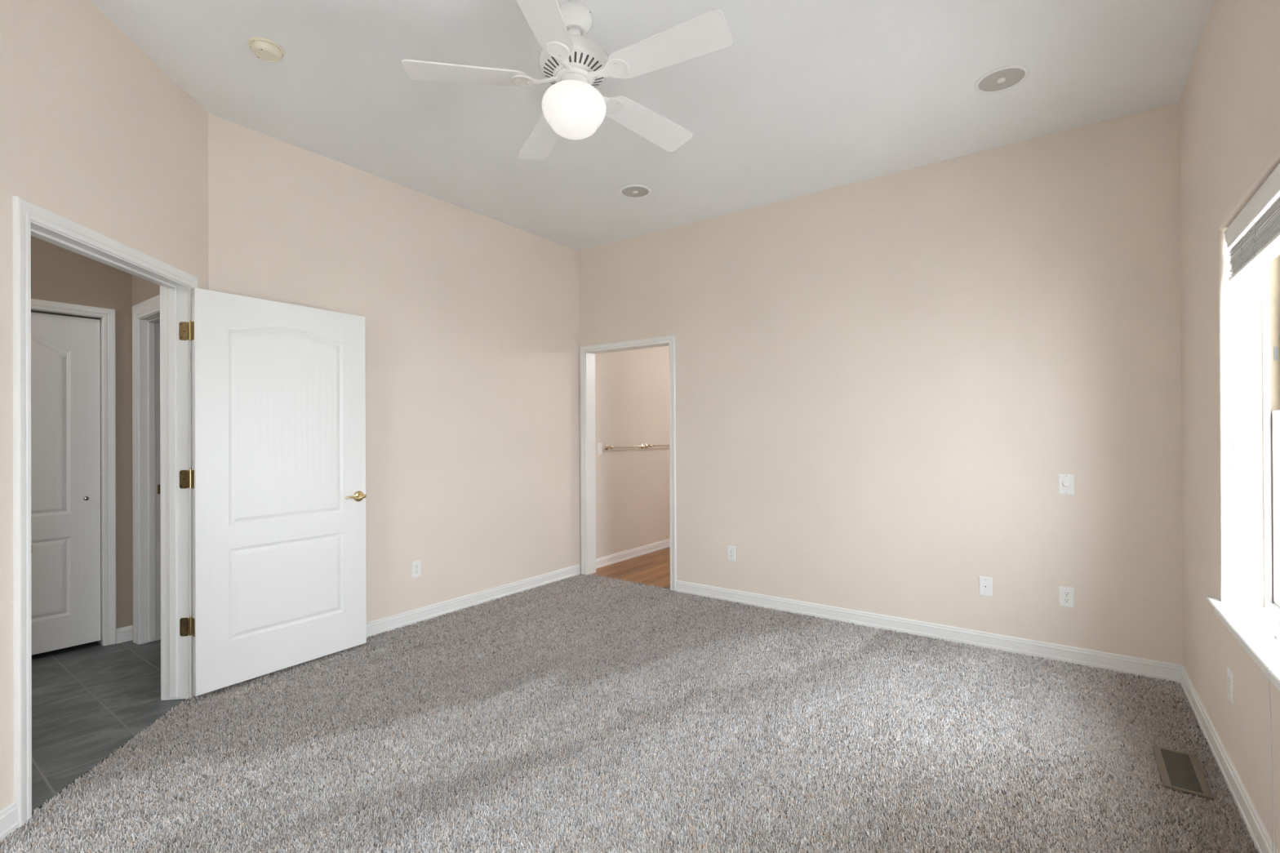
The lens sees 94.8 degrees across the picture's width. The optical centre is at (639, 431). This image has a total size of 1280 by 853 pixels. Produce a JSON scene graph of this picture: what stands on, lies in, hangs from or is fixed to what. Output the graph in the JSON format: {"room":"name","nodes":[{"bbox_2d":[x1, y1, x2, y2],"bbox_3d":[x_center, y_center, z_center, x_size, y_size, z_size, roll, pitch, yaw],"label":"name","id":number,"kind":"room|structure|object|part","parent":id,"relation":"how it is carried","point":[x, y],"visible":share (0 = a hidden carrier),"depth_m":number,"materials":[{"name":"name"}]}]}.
{"room":"empty bedroom","nodes":[
{"label":"empty bedroom","id":0,"kind":"room"},
{"bbox_2d":[31,235,133,628],"bbox_3d":[-4.181,-0.131,2.663,0.120,3.060,2.900,0,0,36],"label":"wall","id":1,"kind":"structure","parent":0,"point":[58,273],"depth_m":3.74,"materials":[{"name":"paint"}]},
{"bbox_2d":[31,311,101,655],"bbox_3d":[-3.584,0.304,3.435,0.064,2.016,0.654,0,0,36],"label":"door","id":2,"kind":"structure","parent":1,"relation":"in","point":[66,592],"depth_m":3.57,"materials":[{"name":"white paint"}]},
{"bbox_3d":[-3.421,0.412,3.632,0.030,0.027,0.027,0,0,36],"label":"knob","id":3,"kind":"part","parent":2,"relation":"part of","materials":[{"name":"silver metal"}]},
{"bbox_2d":[31,298,116,645],"bbox_3d":[-3.602,0.284,3.447,0.138,2.117,0.784,0,0,36],"label":"door frame","id":4,"kind":"structure","parent":1,"relation":"attached to","point":[107,317],"depth_m":3.70,"materials":[{"name":"paint"}]},
{"bbox_2d":[115,625,133,644],"bbox_3d":[-3.295,1.300,3.762,0.014,0.099,0.084,0,0,36],"label":"baseboard","id":5,"kind":"structure","parent":1,"relation":"attached to","point":[124,634],"depth_m":3.76,"materials":[{"name":"paint"}]},
{"bbox_2d":[0,0,208,810],"bbox_3d":[-2.222,-0.166,2.331,0.115,3.108,1.600,0,0,-9],"label":"wall","id":6,"kind":"structure","parent":0,"point":[95,134],"depth_m":2.26,"materials":[{"name":"paint"}]},
{"bbox_2d":[0,800,18,842],"bbox_3d":[-2.058,1.288,1.760,0.014,0.099,0.432,0,0,-9],"label":"baseboard","id":7,"kind":"structure","parent":6,"relation":"attached to","point":[9,822],"depth_m":1.94,"materials":[{"name":"paint"}]},
{"bbox_2d":[13,195,197,827],"bbox_3d":[-2.245,0.271,2.481,0.150,2.124,1.042,0,0,-9],"label":"door frame","id":8,"kind":"structure","parent":6,"relation":"attached to","point":[29,219],"depth_m":2.46,"materials":[{"name":"paint"}]},
{"bbox_3d":[-2.310,0.271,2.469,0.018,2.124,1.039,0,0,-9],"label":"hall casing","id":9,"kind":"part","parent":8,"relation":"part of","materials":[{"name":"paint"}]},
{"bbox_2d":[178,287,366,696],"bbox_3d":[-1.974,0.299,3.284,0.095,2.032,0.948,0,0,37],"label":"door","id":10,"kind":"structure","parent":6,"relation":"in","point":[276,478],"depth_m":3.22,"materials":[{"name":"white paint"}]},
{"bbox_3d":[-1.719,0.397,3.558,0.024,0.027,0.126,0,0,34],"label":"lever","id":11,"kind":"part","parent":10,"relation":"part of","materials":[{"name":"gold metal"}]},
{"bbox_2d":[132,275,159,591],"bbox_3d":[-2.837,-0.135,3.553,1.258,3.060,0.115,0,0,36],"label":"wall","id":12,"kind":"structure","parent":0,"point":[143,290],"depth_m":3.68,"materials":[{"name":"paint"}]},
{"bbox_2d":[132,294,160,644],"bbox_3d":[-2.787,0.267,3.508,1.018,2.144,0.136,0,0,36],"label":"door frame","id":13,"kind":"structure","parent":12,"relation":"attached to","point":[146,519],"depth_m":3.73,"materials":[{"name":"paint"}]},
{"bbox_3d":[-3.092,0.372,3.790,0.002,0.060,0.028,0,0,36],"label":"strike plate","id":14,"kind":"part","parent":13,"relation":"part of","materials":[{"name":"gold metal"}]},
{"bbox_2d":[208,113,670,622],"bbox_3d":[-0.479,-0.169,5.768,0.142,3.098,6.403,0,0,36],"label":"wall","id":15,"kind":"structure","parent":0,"point":[472,318],"depth_m":4.36,"materials":[{"name":"paint"}]},
{"bbox_2d":[411,560,421,577],"bbox_3d":[-1.565,0.964,4.122,0.007,0.115,0.070,0,0,36],"label":"wall outlet","id":16,"kind":"object","parent":15,"relation":"attached to","point":[416,565],"visible":1,"depth_m":4.12,"materials":[{"name":"white plastic"}]},
{"bbox_2d":[366,564,580,637],"bbox_3d":[-1.416,1.293,4.320,0.014,0.099,2.945,0,0,36],"label":"baseboard","id":17,"kind":"structure","parent":15,"relation":"attached to","point":[402,620],"depth_m":4.43,"materials":[{"name":"paint"}]},
{"bbox_2d":[597,443,602,454],"bbox_3d":[-0.393,0.170,5.790,0.010,0.115,0.070,0,0,36],"label":"light switch","id":18,"kind":"object","parent":15,"relation":"attached to","point":[599,445],"visible":1,"depth_m":5.79,"materials":[{"name":"white plastic"}]},
{"bbox_2d":[604,443,648,449],"bbox_3d":[-0.126,0.157,6.107,0.074,0.054,0.664,0,0,36],"label":"towel bar","id":19,"kind":"object","parent":15,"relation":"attached to","point":[642,446],"visible":1,"depth_m":6.04,"materials":[{"name":"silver metal"}]},
{"bbox_3d":[-0.304,0.157,5.860,0.074,0.054,0.054,0,0,36],"label":"post","id":20,"kind":"part","parent":19,"relation":"part of","materials":[{"name":"silver metal"}]},
{"bbox_3d":[-0.107,0.157,6.094,0.020,0.020,0.590,0,0,36],"label":"rail","id":21,"kind":"part","parent":19,"relation":"part of","materials":[{"name":"metal"}]},
{"bbox_2d":[595,538,670,568],"bbox_3d":[0.473,1.291,6.978,0.014,0.099,3.328,0,0,36],"label":"baseboard","id":22,"kind":"structure","parent":15,"relation":"attached to","point":[631,553],"depth_m":6.19,"materials":[{"name":"paint"}]},
{"bbox_2d":[644,443,669,448],"bbox_3d":[0.279,0.156,6.668,0.074,0.054,0.672,0,0,36],"label":"towel bar","id":23,"kind":"object","parent":15,"relation":"attached to","point":[650,446],"visible":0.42,"depth_m":6.47,"materials":[{"name":"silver metal"}]},
{"bbox_3d":[0.297,0.156,6.654,0.020,0.020,0.598,0,0,36],"label":"rail","id":24,"kind":"part","parent":23,"relation":"part of","materials":[{"name":"metal"}]},
{"bbox_2d":[0,546,1257,852],"bbox_3d":[-0.101,1.404,3.772,5.584,0.156,9.200,0,0,36],"label":"floor","id":25,"kind":"structure","parent":0,"point":[580,713],"depth_m":2.49,"materials":[{"name":"carpet"}]},
{"bbox_2d":[1151,745,1213,800],"bbox_3d":[2.082,1.310,2.266,0.134,0.017,0.342,0,0,36],"label":"floor vent","id":26,"kind":"object","parent":25,"relation":"in","point":[1179,771],"visible":1,"depth_m":2.25,"materials":[{"name":"brown metal"}]},
{"bbox_2d":[89,0,1214,250],"bbox_3d":[-0.284,-1.769,2.268,4.486,0.120,5.347,0,0,36],"label":"ceiling","id":27,"kind":"structure","parent":0,"point":[806,97],"depth_m":2.92,"materials":[{"name":"paint"}]},
{"bbox_2d":[248,36,284,62],"bbox_3d":[-1.652,-1.681,2.602,0.135,0.040,0.135,0,0,36],"label":"smoke detector","id":28,"kind":"object","parent":27,"relation":"attached to","point":[265,49],"visible":1,"depth_m":2.57,"materials":[{"name":"beige plastic"}]},
{"bbox_2d":[401,0,733,159],"bbox_3d":[-0.236,-1.459,2.395,1.266,0.501,1.275,0,0,36],"label":"ceiling fan","id":29,"kind":"object","parent":27,"relation":"hanging from","point":[575,64],"visible":1,"depth_m":2.31,"materials":[{"name":"white plastic"}]},
{"bbox_3d":[-0.681,-1.420,2.340,0.483,0.006,0.157,0,7,-8],"label":"blade","id":30,"kind":"part","parent":29,"relation":"part of","materials":[{"name":"white wood"}]},
{"bbox_3d":[-0.449,-1.397,2.770,0.157,0.006,0.483,-10,2,-26],"label":"blade","id":31,"kind":"part","parent":29,"relation":"part of","materials":[{"name":"white wood"}]},
{"bbox_3d":[-0.343,-1.440,1.986,0.157,0.006,0.483,10,-1,11],"label":"blade","id":32,"kind":"part","parent":29,"relation":"part of","materials":[{"name":"white wood"}]},
{"bbox_3d":[-0.268,-1.295,2.389,0.260,0.174,0.260,-2,-4,36],"label":"lamp shade","id":33,"kind":"part","parent":29,"relation":"part of","materials":[{"name":"white glass"}]},
{"bbox_3d":[0.033,-1.403,2.682,0.483,0.006,0.157,3,-14,-44],"label":"blade","id":34,"kind":"part","parent":29,"relation":"part of","materials":[{"name":"white wood"}]},
{"bbox_3d":[0.098,-1.429,2.198,0.483,0.006,0.157,-2,-14,28],"label":"blade","id":35,"kind":"part","parent":29,"relation":"part of","materials":[{"name":"white wood"}]},
{"bbox_2d":[619,184,651,198],"bbox_3d":[-0.033,-1.699,4.175,0.228,0.011,0.228,0,0,36],"label":"ceiling speaker","id":36,"kind":"object","parent":27,"relation":"attached to","point":[633,191],"visible":1,"depth_m":4.17,"materials":[{"name":"paint"}]},
{"bbox_2d":[622,186,648,197],"bbox_3d":[-0.033,-1.703,4.175,0.193,0.003,0.193,0,0,36],"label":"grille","id":37,"kind":"object","parent":36,"relation":"attached to","point":[627,191],"depth_m":4.17,"materials":[{"name":"metal"}]},
{"bbox_2d":[974,64,1029,93],"bbox_3d":[1.762,-1.712,2.868,0.229,0.011,0.229,0,0,36],"label":"ceiling speaker","id":38,"kind":"object","parent":27,"relation":"attached to","point":[1005,77],"visible":1,"depth_m":2.86,"materials":[{"name":"paint"}]},
{"bbox_2d":[978,67,1025,91],"bbox_3d":[1.762,-1.716,2.868,0.194,0.003,0.194,0,0,36],"label":"grille","id":39,"kind":"object","parent":38,"relation":"attached to","point":[999,79],"depth_m":2.86,"materials":[{"name":"metal"}]},
{"bbox_2d":[578,102,1182,665],"bbox_3d":[1.192,-0.176,4.330,4.501,3.108,0.125,0,0,36],"label":"wall","id":40,"kind":"structure","parent":0,"point":[886,385],"depth_m":3.72,"materials":[{"name":"paint"}]},
{"bbox_2d":[580,334,676,591],"bbox_3d":[-0.091,0.265,5.246,1.042,2.131,0.144,0,0,36],"label":"door frame","id":41,"kind":"structure","parent":40,"relation":"attached to","point":[588,453],"depth_m":5.47,"materials":[{"name":"paint"}]},
{"bbox_2d":[727,545,735,560],"bbox_3d":[0.713,0.951,4.595,0.070,0.115,0.007,0,0,36],"label":"wall outlet","id":42,"kind":"object","parent":40,"relation":"attached to","point":[731,549],"visible":1,"depth_m":4.59,"materials":[{"name":"white plastic"}]},
{"bbox_2d":[675,580,1181,683],"bbox_3d":[1.565,1.277,3.976,3.118,0.099,0.014,0,0,36],"label":"baseboard","id":43,"kind":"structure","parent":40,"relation":"attached to","point":[1150,668],"depth_m":3.68,"materials":[{"name":"paint"}]},
{"bbox_2d":[978,576,992,596],"bbox_3d":[2.108,0.945,3.588,0.070,0.115,0.008,0,0,36],"label":"outlet","id":44,"kind":"object","parent":40,"relation":"attached to","point":[985,584],"visible":1,"depth_m":3.59,"materials":[{"name":"white plastic"}]},
{"bbox_2d":[1058,474,1074,494],"bbox_3d":[2.427,0.301,3.347,0.070,0.115,0.026,0,0,36],"label":"dimmer switch","id":45,"kind":"object","parent":40,"relation":"attached to","point":[1066,482],"visible":1,"depth_m":3.35,"materials":[{"name":"white plastic"}]},
{"bbox_3d":[2.425,0.299,3.344,0.032,0.032,0.020,0,0,36],"label":"knob","id":46,"kind":"part","parent":45,"relation":"part of","materials":[{"name":"white plastic"}]},
{"bbox_2d":[1058,586,1074,608],"bbox_3d":[2.433,0.943,3.355,0.070,0.115,0.007,0,0,36],"label":"wall outlet","id":47,"kind":"object","parent":40,"relation":"attached to","point":[1066,594],"visible":1,"depth_m":3.35,"materials":[{"name":"white plastic"}]},
{"bbox_2d":[1062,597,1070,603],"bbox_3d":[2.432,0.962,3.353,0.033,0.027,0.003,0,0,36],"label":"receptacle","id":48,"kind":"object","parent":47,"relation":"attached to","point":[1065,600],"depth_m":3.35,"materials":[{"name":"white plastic"}]},
{"bbox_2d":[1062,591,1070,595],"bbox_3d":[2.431,0.923,3.353,0.033,0.027,0.003,0,0,36],"label":"receptacle","id":49,"kind":"object","parent":47,"relation":"attached to","point":[1064,593],"depth_m":3.35,"materials":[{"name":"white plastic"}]},
{"bbox_2d":[1178,0,1279,852],"bbox_3d":[1.491,-0.192,1.050,0.200,3.098,5.047,0,0,36],"label":"wall","id":50,"kind":"structure","parent":0,"point":[1229,101],"depth_m":2.29,"materials":[{"name":"paint"}]},
{"bbox_2d":[1179,665,1278,852],"bbox_3d":[1.381,1.270,1.068,0.014,0.099,4.947,0,0,36],"label":"baseboard","id":51,"kind":"structure","parent":50,"relation":"attached to","point":[1263,842],"depth_m":2.15,"materials":[{"name":"paint"}]},
{"bbox_2d":[1226,666,1233,704],"bbox_3d":[2.185,0.939,2.179,0.007,0.115,0.070,0,0,36],"label":"wall outlet","id":52,"kind":"object","parent":50,"relation":"attached to","point":[1229,673],"visible":1,"depth_m":2.16,"materials":[{"name":"white plastic"}]},
{"bbox_2d":[1206,254,1279,692],"bbox_3d":[2.098,-0.045,1.902,0.254,1.547,1.010,0,0,36],"label":"window","id":53,"kind":"structure","parent":50,"relation":"in","point":[1255,628],"depth_m":2.21,"materials":[{"name":"white plastic"}]},
{"bbox_3d":[2.060,0.679,1.930,0.152,0.022,1.010,0,0,36],"label":"sill","id":54,"kind":"part","parent":53,"relation":"part of","materials":[{"name":"paint"}]},
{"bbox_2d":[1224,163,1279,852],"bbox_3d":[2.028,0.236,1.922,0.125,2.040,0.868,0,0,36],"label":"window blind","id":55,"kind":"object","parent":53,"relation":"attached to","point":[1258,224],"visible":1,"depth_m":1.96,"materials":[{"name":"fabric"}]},
{"bbox_3d":[2.256,-0.641,2.200,0.070,0.112,0.013,0,0,36],"label":"ladder cord","id":56,"kind":"part","parent":55,"relation":"part of","materials":[{"name":"white fabric"}]},
{"bbox_3d":[2.275,-0.299,2.252,0.008,0.830,0.023,0,0,36],"label":"pull cord","id":57,"kind":"part","parent":55,"relation":"part of","materials":[{"name":"white fabric"}]},
{"bbox_3d":[2.170,-0.641,2.079,0.070,0.112,0.013,0,0,36],"label":"ladder cord","id":58,"kind":"part","parent":55,"relation":"part of","materials":[{"name":"white fabric"}]},
{"bbox_3d":[2.070,-0.641,1.941,0.070,0.112,0.013,0,0,36],"label":"ladder cord","id":59,"kind":"part","parent":55,"relation":"part of","materials":[{"name":"white fabric"}]},
{"bbox_3d":[2.059,-0.586,1.926,0.058,0.016,0.804,0,0,36],"label":"rail","id":60,"kind":"part","parent":55,"relation":"part of","materials":[{"name":"plastic"}]},
{"bbox_3d":[1.791,0.272,1.647,0.146,1.970,0.047,0,0,-16],"label":"lift cord","id":61,"kind":"part","parent":55,"relation":"part of","materials":[{"name":"white fabric"}]},
{"bbox_3d":[2.159,-0.061,1.858,0.102,1.517,0.910,0,0,36],"label":"frame","id":62,"kind":"part","parent":53,"relation":"part of","materials":[{"name":"white plastic"}]},
{"bbox_3d":[2.147,0.283,1.867,0.024,0.722,0.852,0,0,36],"label":"sash","id":63,"kind":"part","parent":53,"relation":"part of","materials":[{"name":"white plastic"}]}
]}

